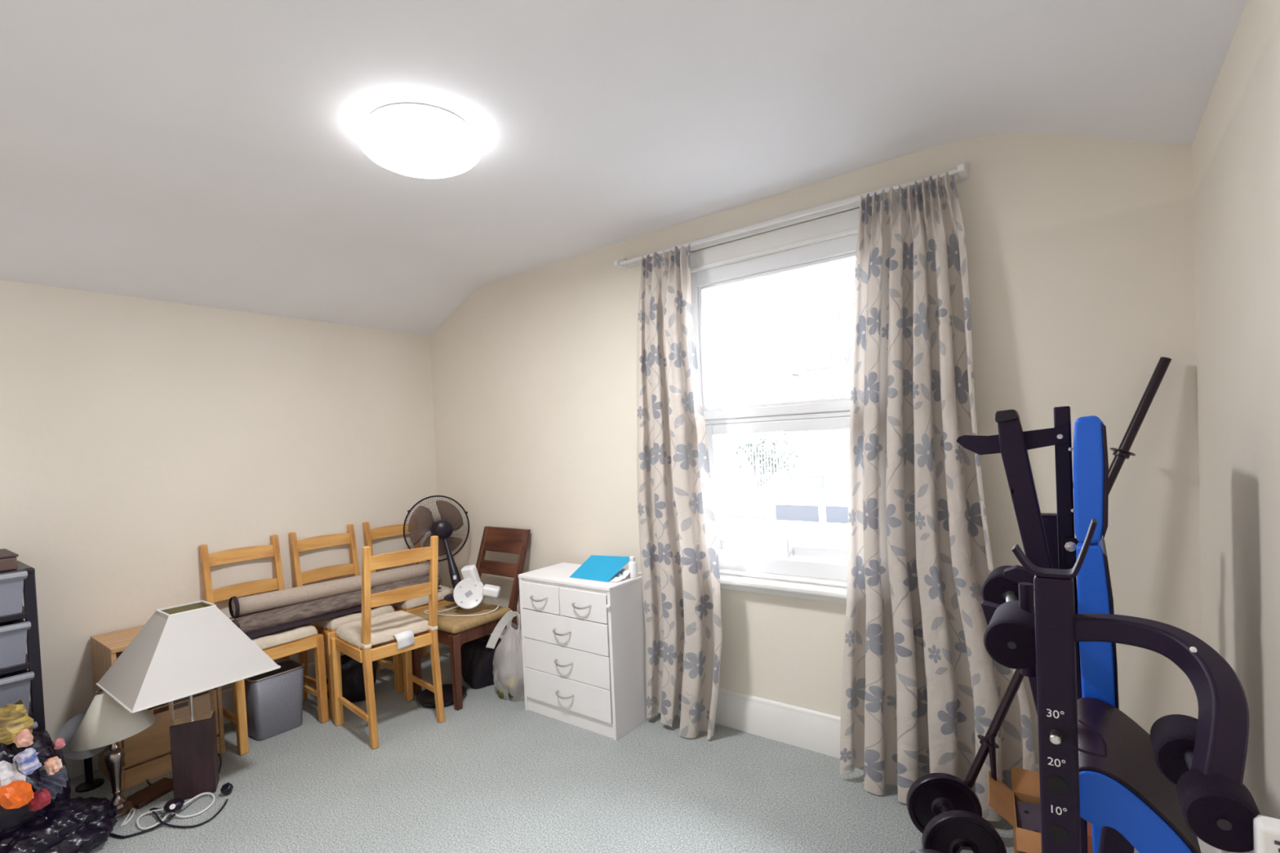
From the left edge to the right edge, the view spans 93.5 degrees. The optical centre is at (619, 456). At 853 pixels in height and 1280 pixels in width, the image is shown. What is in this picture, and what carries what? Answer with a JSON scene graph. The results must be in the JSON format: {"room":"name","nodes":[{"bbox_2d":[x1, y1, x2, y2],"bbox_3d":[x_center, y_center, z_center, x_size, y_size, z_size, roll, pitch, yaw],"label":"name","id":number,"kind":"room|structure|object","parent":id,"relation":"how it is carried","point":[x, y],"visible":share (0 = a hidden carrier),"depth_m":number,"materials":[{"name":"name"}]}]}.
{"room":"storage room","nodes":[
{"label":"storage room","id":0,"kind":"room"},
{"bbox_2d":[0,280,442,741],"bbox_3d":[-2.526,0.115,3.164,0.300,2.750,3.443,-2,2,38],"label":"wall","id":1,"kind":"structure","parent":0,"point":[137,434],"depth_m":3.17,"materials":[{"name":"beige paint"}]},
{"bbox_2d":[63,640,444,778],"bbox_3d":[-2.257,1.388,3.207,0.018,0.182,3.125,-2,2,38],"label":"baseboard","id":2,"kind":"structure","parent":1,"relation":"attached to","point":[75,768],"depth_m":3.31,"materials":[{"name":"white wood"}]},
{"bbox_2d":[70,647,1138,852],"bbox_3d":[-0.643,1.495,1.977,4.672,0.120,3.743,-2,2,38],"label":"floor","id":3,"kind":"structure","parent":0,"point":[497,775],"depth_m":2.53,"materials":[{"name":"grey carpet"}]},
{"bbox_2d":[0,560,45,733],"bbox_3d":[-2.611,0.990,2.402,0.399,1.045,0.405,-2,2,38],"label":"storage drawers","id":4,"kind":"object","parent":3,"relation":"on","point":[17,682],"visible":0.59,"depth_m":2.41,"materials":[{"name":"black plastic"}]},
{"bbox_2d":[0,548,18,571],"bbox_3d":[-2.658,0.438,2.400,0.320,0.062,0.335,-2,2,38],"label":"storage box","id":5,"kind":"object","parent":4,"relation":"on","point":[8,560],"visible":1,"depth_m":2.42,"materials":[{"name":"brown"}]},
{"bbox_2d":[0,729,71,839],"bbox_3d":[-2.330,1.245,2.134,0.350,0.524,0.572,-2,2,38],"label":"bag","id":6,"kind":"object","parent":3,"relation":"on","point":[11,820],"visible":0.45,"depth_m":2.20,"materials":[{"name":"black"}]},
{"bbox_2d":[0,699,33,745],"bbox_3d":[-2.232,0.974,2.201,0.125,0.135,0.125,-2,2,38],"label":"packet","id":7,"kind":"object","parent":6,"relation":"on","point":[14,718],"visible":0.95,"depth_m":2.19,"materials":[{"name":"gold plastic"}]},
{"bbox_2d":[12,728,33,747],"bbox_3d":[-2.168,1.024,2.186,0.054,0.062,0.056,-2,2,38],"label":"packet","id":8,"kind":"object","parent":6,"relation":"on","point":[24,738],"visible":1,"depth_m":2.18,"materials":[{"name":"pink plastic"}]},
{"bbox_2d":[13,747,41,775],"bbox_3d":[-2.127,1.098,2.163,0.052,0.081,0.067,-2,2,38],"label":"packet","id":9,"kind":"object","parent":6,"relation":"on","point":[28,762],"visible":1,"depth_m":2.15,"materials":[{"name":"blue plastic"}]},
{"bbox_2d":[27,788,51,811],"bbox_3d":[-2.077,1.225,2.152,0.062,0.058,0.062,-2,2,38],"label":"packet","id":10,"kind":"object","parent":6,"relation":"in","point":[42,798],"visible":0.88,"depth_m":2.14,"materials":[{"name":"red plastic"}]},
{"bbox_2d":[44,756,62,775],"bbox_3d":[-2.096,1.145,2.228,0.047,0.052,0.046,-2,2,38],"label":"packet","id":11,"kind":"object","parent":6,"relation":"in","point":[52,765],"visible":1,"depth_m":2.22,"materials":[{"name":"orange plastic"}]},
{"bbox_2d":[52,737,65,749],"bbox_3d":[-2.173,1.114,2.332,0.034,0.036,0.036,-2,2,38],"label":"packet","id":12,"kind":"object","parent":6,"relation":"in","point":[58,744],"visible":1,"depth_m":2.33,"materials":[{"name":"pink plastic"}]},
{"bbox_2d":[38,730,71,798],"bbox_3d":[-2.294,1.293,2.376,0.132,0.412,0.182,-2,2,38],"label":"bag","id":13,"kind":"object","parent":3,"relation":"on","point":[59,752],"visible":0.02,"depth_m":2.42,"materials":[{"name":"grey plastic"}]},
{"bbox_2d":[0,796,117,852],"bbox_3d":[-2.152,1.396,2.219,0.379,0.201,0.466,-2,2,38],"label":"bag","id":14,"kind":"object","parent":3,"relation":"on","point":[79,824],"visible":0.72,"depth_m":2.19,"materials":[{"name":"black plastic"}]},
{"bbox_2d":[0,780,33,808],"bbox_3d":[-2.095,1.174,2.088,0.080,0.076,0.084,-2,2,38],"label":"packet","id":15,"kind":"object","parent":14,"relation":"on","point":[15,795],"visible":1,"depth_m":2.08,"materials":[{"name":"orange plastic"}]},
{"bbox_2d":[0,758,26,788],"bbox_3d":[-2.147,1.126,2.119,0.099,0.106,0.073,-2,2,38],"label":"packet","id":16,"kind":"object","parent":15,"relation":"on","point":[9,772],"visible":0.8,"depth_m":2.12,"materials":[{"name":"white plastic"}]},
{"bbox_2d":[56,712,107,792],"bbox_3d":[-2.411,1.330,2.722,0.100,0.333,0.193,-2,2,38],"label":"spot lamp","id":17,"kind":"object","parent":3,"relation":"on","point":[68,731],"visible":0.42,"depth_m":2.70,"materials":[{"name":"grey metal"}]},
{"bbox_2d":[68,688,157,818],"bbox_3d":[-2.121,1.229,2.532,0.287,0.517,0.287,-2,2,38],"label":"table lamp","id":18,"kind":"object","parent":3,"relation":"on","point":[105,722],"visible":0.78,"depth_m":2.48,"materials":[{"name":"beige fabric"}]},
{"bbox_2d":[126,777,173,808],"bbox_3d":[-2.049,1.474,2.637,0.120,0.018,0.190,-2,1,18],"label":"wooden board","id":19,"kind":"object","parent":3,"relation":"on","point":[157,789],"visible":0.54,"depth_m":2.62,"materials":[{"name":"brown wood"}]},
{"bbox_2d":[90,625,225,792],"bbox_3d":[-2.234,1.164,2.922,0.372,0.640,0.413,-2,2,38],"label":"base cabinet","id":20,"kind":"object","parent":3,"relation":"on","point":[154,741],"visible":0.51,"depth_m":2.77,"materials":[{"name":"brown wood"}]},
{"bbox_2d":[120,792,215,830],"bbox_3d":[-1.866,1.458,2.483,0.320,0.038,0.193,-3,1,-18],"label":"cable","id":21,"kind":"object","parent":3,"relation":"on","point":[123,824],"visible":0.9,"depth_m":2.47,"materials":[{"name":"white plastic"}]},
{"bbox_2d":[109,753,233,838],"bbox_3d":[-1.913,1.452,2.658,0.394,0.046,0.687,-3,1,-23],"label":"cable","id":22,"kind":"object","parent":3,"relation":"on","point":[227,788],"visible":0.92,"depth_m":2.43,"materials":[{"name":"black plastic"}]},
{"bbox_2d":[163,797,184,813],"bbox_3d":[-1.840,1.441,2.485,0.070,0.040,0.071,-2,1,9],"label":"switch","id":23,"kind":"object","parent":3,"relation":"on","point":[174,805],"visible":1,"depth_m":2.47,"materials":[{"name":"black plastic"}]},
{"bbox_2d":[96,600,280,799],"bbox_3d":[-1.872,1.066,2.632,0.514,0.816,0.534,-2,2,38],"label":"table lamp","id":24,"kind":"object","parent":3,"relation":"on","point":[183,652],"visible":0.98,"depth_m":2.56,"materials":[{"name":"white fabric"}]},
{"bbox_2d":[199,534,328,755],"bbox_3d":[-1.932,0.963,3.252,0.479,1.000,0.438,-2,2,38],"label":"chair","id":25,"kind":"object","parent":3,"relation":"on","point":[282,644],"visible":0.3,"depth_m":3.25,"materials":[{"name":"brown wood"}]},
{"bbox_2d":[250,623,317,649],"bbox_3d":[-1.896,0.947,3.223,0.370,0.055,0.400,-2,2,38],"label":"seat cushion","id":26,"kind":"object","parent":25,"relation":"on","point":[295,635],"depth_m":3.15,"materials":[{"name":"beige fabric"}]},
{"bbox_2d":[229,573,441,639],"bbox_3d":[-1.589,0.843,3.516,0.210,0.113,1.163,-1,2,39],"label":"rolled rug","id":27,"kind":"object","parent":25,"relation":"on","point":[255,624],"visible":0.72,"depth_m":3.28,"materials":[{"name":"grey carpet"}]},
{"bbox_2d":[228,562,429,617],"bbox_3d":[-1.614,0.752,3.521,0.110,0.117,1.155,-1,2,40],"label":"rolled rug","id":28,"kind":"object","parent":27,"relation":"on","point":[267,601],"visible":0.92,"depth_m":3.36,"materials":[{"name":"grey carpet"}]},
{"bbox_2d":[244,658,304,740],"bbox_3d":[-1.847,1.296,3.214,0.197,0.322,0.273,-2,2,38],"label":"waste bin","id":29,"kind":"object","parent":3,"relation":"on","point":[273,698],"visible":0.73,"depth_m":3.15,"materials":[{"name":"grey metal"}]},
{"bbox_2d":[288,524,404,719],"bbox_3d":[-1.651,0.942,3.615,0.479,1.000,0.438,-2,2,38],"label":"chair","id":30,"kind":"object","parent":3,"relation":"on","point":[327,628],"visible":0.38,"depth_m":3.62,"materials":[{"name":"brown wood"}]},
{"bbox_2d":[310,604,394,629],"bbox_3d":[-1.615,0.926,3.586,0.370,0.055,0.400,-2,2,38],"label":"seat cushion","id":31,"kind":"object","parent":30,"relation":"on","point":[332,623],"depth_m":3.42,"materials":[{"name":"beige fabric"}]},
{"bbox_2d":[326,654,377,702],"bbox_3d":[-1.601,1.310,3.603,0.278,0.261,0.279,-2,2,38],"label":"holdall","id":32,"kind":"object","parent":3,"relation":"on","point":[352,671],"visible":0.48,"depth_m":3.50,"materials":[{"name":"black fabric"}]},
{"bbox_2d":[329,535,444,749],"bbox_3d":[-1.241,0.933,3.219,0.479,1.000,0.438,-1,2,45],"label":"chair","id":33,"kind":"object","parent":3,"relation":"on","point":[355,639],"visible":1,"depth_m":3.13,"materials":[{"name":"brown wood"}]},
{"bbox_2d":[335,610,428,647],"bbox_3d":[-1.274,0.919,3.252,0.370,0.055,0.400,-1,2,45],"label":"seat cushion","id":34,"kind":"object","parent":33,"relation":"on","point":[384,628],"depth_m":3.18,"materials":[{"name":"beige fabric"}]},
{"bbox_2d":[362,515,462,674],"bbox_3d":[-1.367,0.921,3.983,0.479,1.000,0.438,-2,2,38],"label":"chair","id":35,"kind":"object","parent":3,"relation":"on","point":[419,605],"visible":0.32,"depth_m":3.94,"materials":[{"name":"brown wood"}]},
{"bbox_2d":[388,585,453,608],"bbox_3d":[-1.331,0.905,3.954,0.370,0.055,0.400,-2,2,38],"label":"seat cushion","id":36,"kind":"object","parent":35,"relation":"on","point":[421,602],"depth_m":3.78,"materials":[{"name":"beige fabric"}]},
{"bbox_2d":[415,684,466,708],"bbox_3d":[-1.039,1.401,3.510,0.286,0.030,0.286,-2,2,38],"label":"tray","id":37,"kind":"object","parent":3,"relation":"on","point":[426,698],"visible":0.53,"depth_m":3.52,"materials":[{"name":"black plastic"}]},
{"bbox_2d":[411,526,530,711],"bbox_3d":[-0.901,0.944,3.704,0.430,0.925,0.626,-2,2,38],"label":"dining chair","id":38,"kind":"object","parent":3,"relation":"on","point":[453,632],"visible":0.59,"depth_m":3.61,"materials":[{"name":"brown wood"}]},
{"bbox_2d":[403,495,469,601],"bbox_3d":[-1.084,0.568,3.862,0.453,0.630,0.412,-2,2,38],"label":"pedestal fan","id":39,"kind":"object","parent":38,"relation":"on","point":[421,522],"visible":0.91,"depth_m":3.89,"materials":[{"name":"black plastic"}]},
{"bbox_2d":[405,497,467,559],"bbox_3d":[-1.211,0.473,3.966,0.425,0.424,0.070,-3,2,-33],"label":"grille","id":40,"kind":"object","parent":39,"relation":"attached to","point":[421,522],"depth_m":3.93,"materials":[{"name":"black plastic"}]},
{"bbox_2d":[405,496,468,558],"bbox_3d":[-1.181,0.473,3.921,0.425,0.425,0.071,-3,2,-33],"label":"grille","id":41,"kind":"object","parent":39,"relation":"attached to","point":[421,522],"depth_m":3.93,"materials":[{"name":"black plastic"}]},
{"bbox_2d":[423,564,500,616],"bbox_3d":[-0.951,0.798,3.592,0.471,0.282,0.182,-3,1,-4],"label":"desk lamp","id":42,"kind":"object","parent":38,"relation":"on","point":[468,593],"visible":0.95,"depth_m":3.57,"materials":[{"name":"white plastic"}]},
{"bbox_2d":[460,634,501,688],"bbox_3d":[-0.859,1.257,3.756,0.302,0.293,0.287,-2,2,38],"label":"holdall","id":43,"kind":"object","parent":3,"relation":"on","point":[477,660],"visible":0.6,"depth_m":3.64,"materials":[{"name":"black fabric"}]},
{"bbox_2d":[485,610,524,701],"bbox_3d":[-0.615,1.137,3.524,0.306,0.515,0.248,-2,2,38],"label":"bag","id":44,"kind":"object","parent":3,"relation":"on","point":[508,664],"visible":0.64,"depth_m":3.44,"materials":[{"name":"white plastic"}]},
{"bbox_2d":[497,689,504,697],"bbox_3d":[-0.671,1.362,3.495,0.080,0.058,0.081,-2,2,38],"label":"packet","id":45,"kind":"object","parent":44,"relation":"in","point":[500,694],"visible":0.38,"depth_m":3.46,"materials":[{"name":"green plastic"}]},
{"bbox_2d":[518,562,657,741],"bbox_3d":[-0.188,1.009,3.241,0.644,0.752,0.401,-2,2,38],"label":"dresser","id":46,"kind":"object","parent":3,"relation":"on","point":[584,641],"visible":0.98,"depth_m":3.07,"materials":[{"name":"white laminate"}]},
{"bbox_2d":[569,555,629,582],"bbox_3d":[-0.097,0.584,3.174,0.265,0.091,0.216,-2,2,38],"label":"folder","id":47,"kind":"object","parent":46,"relation":"on","point":[598,568],"visible":0.86,"depth_m":3.17,"materials":[{"name":"teal plastic"}]},
{"bbox_2d":[608,568,630,582],"bbox_3d":[-0.043,0.605,3.124,0.207,0.043,0.160,-2,2,38],"label":"crumpled paper","id":48,"kind":"object","parent":46,"relation":"on","point":[623,574],"visible":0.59,"depth_m":3.09,"materials":[{"name":"white paper"}]},
{"bbox_2d":[628,555,637,577],"bbox_3d":[0.067,0.571,3.107,0.046,0.107,0.046,-2,2,38],"label":"bottle","id":49,"kind":"object","parent":46,"relation":"on","point":[633,567],"visible":1,"depth_m":3.09,"materials":[{"name":"white plastic"}]},
{"bbox_2d":[911,848,942,852],"bbox_3d":[0.908,1.272,1.690,0.200,0.200,0.284,-2,1,5],"label":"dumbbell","id":50,"kind":"object","parent":3,"relation":"on","point":[923,851],"visible":1,"depth_m":1.79,"materials":[{"name":"black metal"}]},
{"bbox_2d":[906,773,1006,852],"bbox_3d":[1.110,1.238,2.006,0.236,0.236,0.319,-2,1,14],"label":"dumbbell","id":51,"kind":"object","parent":3,"relation":"on","point":[947,812],"visible":0.98,"depth_m":1.93,"materials":[{"name":"black metal"}]},
{"bbox_2d":[988,766,1041,852],"bbox_3d":[1.332,1.213,1.923,0.261,0.271,0.312,-2,2,31],"label":"cardboard box","id":52,"kind":"object","parent":3,"relation":"on","point":[1025,783],"visible":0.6,"depth_m":2.00,"materials":[{"name":"brown cardboard"}]},
{"bbox_2d":[1014,800,1040,852],"bbox_3d":[1.360,1.230,1.910,0.175,0.159,0.211,-2,2,31],"label":"foam block","id":53,"kind":"object","parent":52,"relation":"in","point":[1028,815],"visible":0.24,"depth_m":1.95,"materials":[{"name":"grey"}]},
{"bbox_2d":[1087,822,1093,852],"bbox_3d":[1.278,1.184,1.657,0.165,0.345,0.086,-2,2,38],"label":"cardboard box","id":54,"kind":"object","parent":3,"relation":"on","point":[1089,824],"visible":0.02,"depth_m":1.61,"materials":[{"name":"brown cardboard"}]},
{"bbox_2d":[955,405,1260,852],"bbox_3d":[0.966,0.633,1.308,0.451,1.489,1.106,-2,2,38],"label":"weight bench","id":55,"kind":"object","parent":3,"relation":"on","point":[1173,785],"visible":1,"depth_m":1.08,"materials":[{"name":"black metal"}]},
{"bbox_2d":[964,356,1171,788],"bbox_3d":[1.488,0.419,2.020,0.645,1.457,0.075,-2,1,13],"label":"bar","id":56,"kind":"object","parent":55,"relation":"on","point":[988,743],"visible":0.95,"depth_m":1.98,"materials":[{"name":"black metal"}]},
{"bbox_2d":[1253,814,1279,852],"bbox_3d":[0.849,0.919,0.708,0.129,0.956,0.036,-2,2,38],"label":"heater","id":57,"kind":"object","parent":3,"relation":"on","point":[1266,830],"visible":1,"depth_m":0.72,"materials":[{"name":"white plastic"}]},
{"bbox_2d":[0,0,1247,335],"bbox_3d":[-0.759,-1.108,1.917,4.672,0.507,3.743,-2,2,38],"label":"ceiling","id":58,"kind":"structure","parent":0,"point":[201,153],"depth_m":1.96,"materials":[{"name":"white paint"}]},
{"bbox_2d":[355,102,482,178],"bbox_3d":[-0.682,-1.059,2.071,0.412,0.117,0.412,-2,2,38],"label":"ceiling light","id":59,"kind":"object","parent":58,"relation":"attached to","point":[418,140],"visible":1,"depth_m":1.97,"materials":[{"name":"white plastic"}]},
{"bbox_2d":[429,133,1202,764],"bbox_3d":[0.345,-0.016,3.304,4.672,2.750,0.300,-2,2,38],"label":"wall","id":60,"kind":"structure","parent":0,"point":[1080,251],"depth_m":2.28,"materials":[{"name":"beige paint"}]},
{"bbox_2d":[613,162,968,604],"bbox_3d":[0.813,-0.233,2.951,1.655,1.757,0.508,-2,2,38],"label":"window","id":61,"kind":"structure","parent":60,"relation":"in","point":[833,238],"depth_m":2.84,"materials":[{"name":"white wood"}]},
{"bbox_2d":[636,242,722,740],"bbox_3d":[0.278,0.159,2.989,0.475,2.409,0.178,-1,2,40],"label":"curtain","id":62,"kind":"object","parent":61,"relation":"hanging from","point":[680,567],"visible":1,"depth_m":3.00,"materials":[{"name":"beige fabric"}]},
{"bbox_2d":[840,171,1035,821],"bbox_3d":[1.159,0.135,2.314,0.678,2.409,0.181,-2,2,38],"label":"curtain","id":63,"kind":"object","parent":61,"relation":"hanging from","point":[921,683],"visible":0.95,"depth_m":2.32,"materials":[{"name":"beige fabric"}]},
{"bbox_2d":[444,633,1200,849],"bbox_3d":[0.305,1.274,3.208,4.072,0.182,0.018,-2,2,38],"label":"baseboard","id":64,"kind":"structure","parent":60,"relation":"attached to","point":[816,731],"depth_m":2.85,"materials":[{"name":"white wood"}]},
{"bbox_2d":[1191,0,1279,852],"bbox_3d":[0.929,0.022,0.487,0.300,2.750,3.443,-2,2,38],"label":"wall","id":65,"kind":"structure","parent":0,"point":[1236,144],"depth_m":1.36,"materials":[{"name":"beige paint"}]},
{"bbox_2d":[1200,839,1221,852],"bbox_3d":[0.947,1.302,0.725,0.018,0.182,3.125,-2,2,38],"label":"baseboard","id":66,"kind":"structure","parent":65,"relation":"attached to","point":[1205,848],"depth_m":1.84,"materials":[{"name":"white wood"}]},
{"label":"outside","id":67,"kind":"structure","parent":0,"visible":0},
{"bbox_2d":[720,460,785,530],"bbox_3d":[20.752,2.093,43.041,100.000,0.200,86.800,-2,2,38],"label":"ground","id":68,"kind":"structure","parent":67,"point":[728,526],"depth_m":42.18,"materials":[{"name":"white"}]},
{"bbox_2d":[726,431,799,511],"bbox_3d":[7.548,0.583,31.585,4.099,4.515,3.874,-3,1,-3],"label":"tree","id":69,"kind":"object","parent":68,"relation":"on","point":[750,442],"visible":0.55,"depth_m":31.18,"materials":[{"name":"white plant"}]},
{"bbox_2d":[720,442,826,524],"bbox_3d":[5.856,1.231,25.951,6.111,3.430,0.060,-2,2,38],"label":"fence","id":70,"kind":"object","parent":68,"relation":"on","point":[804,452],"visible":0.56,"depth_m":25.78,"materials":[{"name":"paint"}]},
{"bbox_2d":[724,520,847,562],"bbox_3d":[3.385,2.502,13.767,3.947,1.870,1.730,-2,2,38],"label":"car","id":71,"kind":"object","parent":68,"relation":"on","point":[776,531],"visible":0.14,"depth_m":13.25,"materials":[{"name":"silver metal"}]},
{"bbox_2d":[790,372,799,400],"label":"street lamp","id":72,"kind":"object","parent":68,"relation":"on","point":[797,375],"depth_m":22.48,"materials":[{"name":"metal"}]},
{"bbox_2d":[767,488,848,546],"bbox_3d":[6.745,2.113,17.607,4.600,2.173,1.920,-2,2,38],"label":"building","id":73,"kind":"structure","parent":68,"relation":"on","point":[825,509],"depth_m":17.28,"materials":[{"name":"paint"}]},
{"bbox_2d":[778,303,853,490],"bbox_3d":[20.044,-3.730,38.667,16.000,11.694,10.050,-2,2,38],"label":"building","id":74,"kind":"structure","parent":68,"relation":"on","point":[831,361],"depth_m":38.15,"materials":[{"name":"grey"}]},
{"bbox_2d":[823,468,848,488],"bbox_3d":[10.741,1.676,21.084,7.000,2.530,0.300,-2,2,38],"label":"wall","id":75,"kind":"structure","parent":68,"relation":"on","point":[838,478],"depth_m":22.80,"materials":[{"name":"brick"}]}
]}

